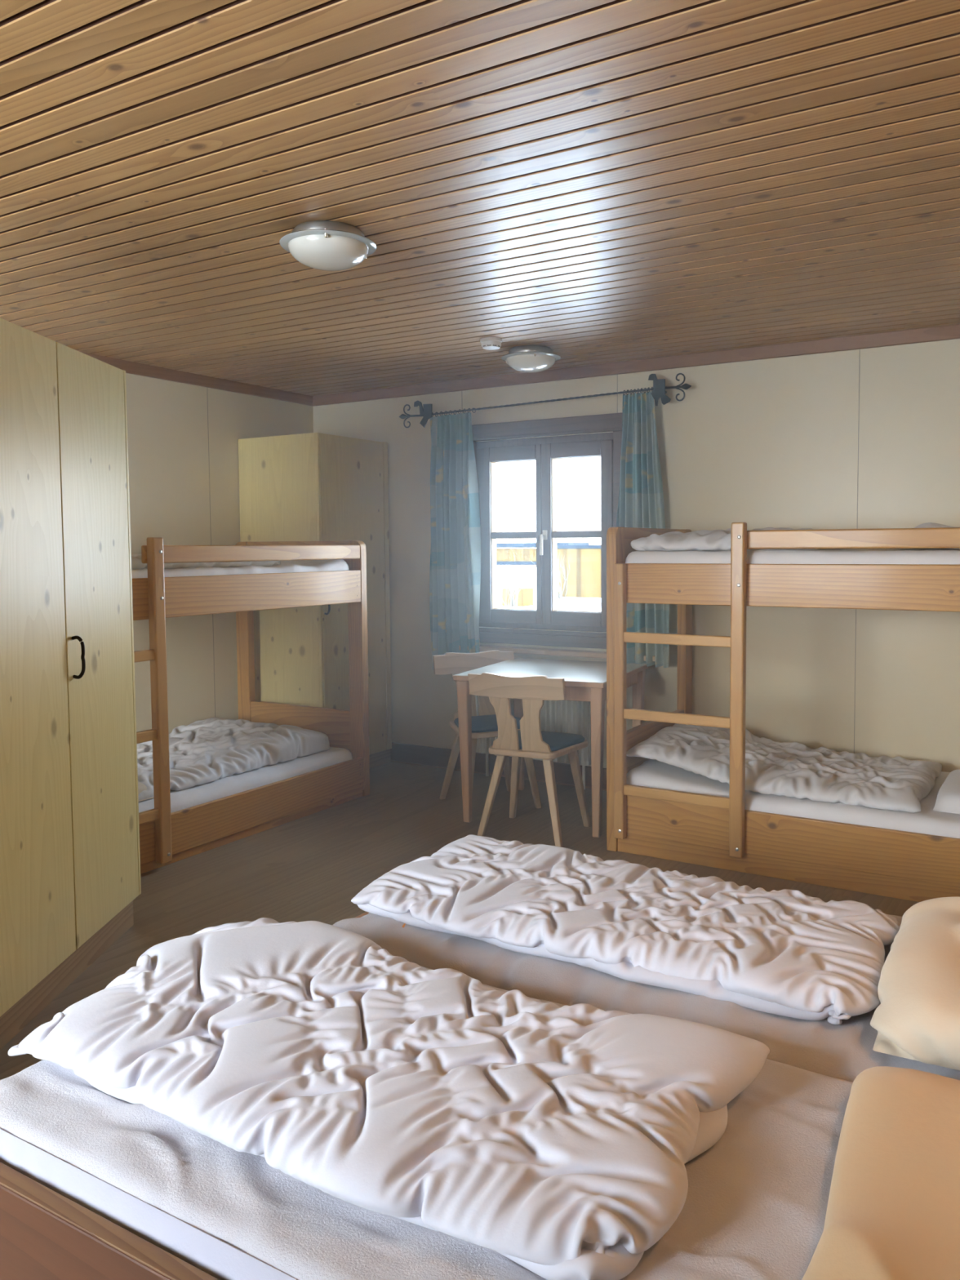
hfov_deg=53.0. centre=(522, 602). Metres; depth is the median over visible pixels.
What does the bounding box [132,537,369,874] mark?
bunk bed
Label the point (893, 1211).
pillow
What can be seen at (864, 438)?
wall
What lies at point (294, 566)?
mattress
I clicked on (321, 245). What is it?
ceiling lamp
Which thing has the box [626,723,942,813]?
duvet
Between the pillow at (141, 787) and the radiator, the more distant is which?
the radiator
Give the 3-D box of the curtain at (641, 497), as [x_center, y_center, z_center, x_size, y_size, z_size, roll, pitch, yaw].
[0.656,-0.406,5.239,0.327,1.510,0.123,2,4,30]
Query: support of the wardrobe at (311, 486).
on the floor
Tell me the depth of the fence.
26.35 m
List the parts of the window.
sash rail, handle, handle plate, sash rail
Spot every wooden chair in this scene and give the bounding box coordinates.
[432,649,541,808]
[467,672,590,847]
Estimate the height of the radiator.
0.620 m
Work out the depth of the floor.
4.27 m
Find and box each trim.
[80,351,312,405]
[311,324,959,406]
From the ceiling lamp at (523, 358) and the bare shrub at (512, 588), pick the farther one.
the bare shrub at (512, 588)
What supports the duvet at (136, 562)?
on the mattress at (294, 566)
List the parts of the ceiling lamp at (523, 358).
lamp shade, plate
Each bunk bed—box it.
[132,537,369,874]
[606,522,959,902]
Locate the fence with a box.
[556,544,600,598]
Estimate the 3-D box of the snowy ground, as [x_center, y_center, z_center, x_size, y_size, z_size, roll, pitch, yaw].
[2.163,-0.315,33.510,150.000,0.230,180.000,2,4,30]
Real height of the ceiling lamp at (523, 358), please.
0.115 m
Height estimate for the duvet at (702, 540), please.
0.107 m
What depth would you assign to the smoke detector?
4.69 m
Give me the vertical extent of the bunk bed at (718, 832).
1.497 m
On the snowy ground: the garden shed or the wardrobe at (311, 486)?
the garden shed
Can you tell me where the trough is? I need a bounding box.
[502,587,533,606]
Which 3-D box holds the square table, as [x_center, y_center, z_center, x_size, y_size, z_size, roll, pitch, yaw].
[0.171,0.729,5.072,0.795,0.757,0.800,1,4,23]
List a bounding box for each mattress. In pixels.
[0,965,853,1279]
[131,559,349,578]
[138,746,351,813]
[332,912,959,1081]
[625,548,959,564]
[626,759,959,838]
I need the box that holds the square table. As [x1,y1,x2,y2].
[453,657,648,837]
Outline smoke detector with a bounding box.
[480,337,502,350]
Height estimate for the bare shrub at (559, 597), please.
1.364 m
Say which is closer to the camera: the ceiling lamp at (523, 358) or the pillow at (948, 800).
the pillow at (948, 800)
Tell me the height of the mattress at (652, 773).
0.217 m
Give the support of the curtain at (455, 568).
hanging from the curtain rod
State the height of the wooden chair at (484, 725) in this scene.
0.812 m
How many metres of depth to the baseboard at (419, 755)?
5.96 m
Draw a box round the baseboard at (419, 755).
[391,742,606,791]
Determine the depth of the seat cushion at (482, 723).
5.10 m
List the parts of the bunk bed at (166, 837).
corner post, rail, guard rail, panel, corner post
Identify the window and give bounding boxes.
[471,413,622,648]
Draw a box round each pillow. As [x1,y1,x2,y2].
[137,781,154,801]
[801,1066,959,1279]
[870,896,959,1070]
[914,522,959,549]
[933,768,959,813]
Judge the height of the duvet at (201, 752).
0.161 m
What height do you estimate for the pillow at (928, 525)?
0.109 m
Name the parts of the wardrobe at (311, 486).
handle, door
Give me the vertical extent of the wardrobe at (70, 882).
2.052 m
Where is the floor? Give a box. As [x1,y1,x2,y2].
[0,761,919,1079]
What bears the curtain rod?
attached to the wall at (864, 438)
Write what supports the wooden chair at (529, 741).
on the floor
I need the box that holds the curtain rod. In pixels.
[399,373,691,427]
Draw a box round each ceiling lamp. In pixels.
[279,220,377,271]
[501,345,560,373]
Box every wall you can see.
[125,373,313,733]
[312,338,959,772]
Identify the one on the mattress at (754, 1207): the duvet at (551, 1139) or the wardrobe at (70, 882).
the duvet at (551, 1139)
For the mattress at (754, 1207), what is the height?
0.220 m
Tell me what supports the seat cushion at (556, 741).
on the wooden chair at (529, 741)
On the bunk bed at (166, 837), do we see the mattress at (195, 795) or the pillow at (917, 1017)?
the mattress at (195, 795)
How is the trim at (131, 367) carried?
attached to the wall at (183, 438)
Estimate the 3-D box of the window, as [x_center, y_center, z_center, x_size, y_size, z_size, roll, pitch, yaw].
[0.128,-0.408,5.666,1.100,1.322,0.156,2,4,30]
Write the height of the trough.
0.420 m
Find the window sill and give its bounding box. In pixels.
[459,644,655,661]
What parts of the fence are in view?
capping rail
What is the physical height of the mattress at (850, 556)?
0.178 m
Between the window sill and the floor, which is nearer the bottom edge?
the floor
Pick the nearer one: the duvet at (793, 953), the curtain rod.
the duvet at (793, 953)
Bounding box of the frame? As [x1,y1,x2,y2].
[0,911,784,1279]
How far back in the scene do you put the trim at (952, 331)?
5.19 m
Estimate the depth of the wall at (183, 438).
5.65 m
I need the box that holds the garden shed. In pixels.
[496,542,589,565]
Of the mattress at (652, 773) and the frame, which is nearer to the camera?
the frame
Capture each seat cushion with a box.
[453,714,520,733]
[517,729,584,751]
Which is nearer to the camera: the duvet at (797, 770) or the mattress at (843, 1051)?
the mattress at (843, 1051)
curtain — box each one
[429,408,480,670]
[616,386,669,667]
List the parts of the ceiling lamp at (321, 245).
plate, lamp shade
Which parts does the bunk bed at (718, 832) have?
corner post, corner post, rail, panel, guard rail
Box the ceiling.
[0,0,959,395]
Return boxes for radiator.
[475,695,591,789]
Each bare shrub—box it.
[497,580,521,608]
[556,553,569,599]
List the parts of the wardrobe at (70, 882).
door, handle, door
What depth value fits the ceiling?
2.65 m
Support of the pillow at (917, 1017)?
on the mattress at (843, 1051)
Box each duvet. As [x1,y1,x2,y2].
[8,917,769,1279]
[131,554,280,569]
[137,717,329,799]
[351,834,900,1024]
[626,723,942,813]
[631,527,848,551]
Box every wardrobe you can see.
[0,317,141,1049]
[238,432,391,768]
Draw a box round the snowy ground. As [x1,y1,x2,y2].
[496,564,600,611]

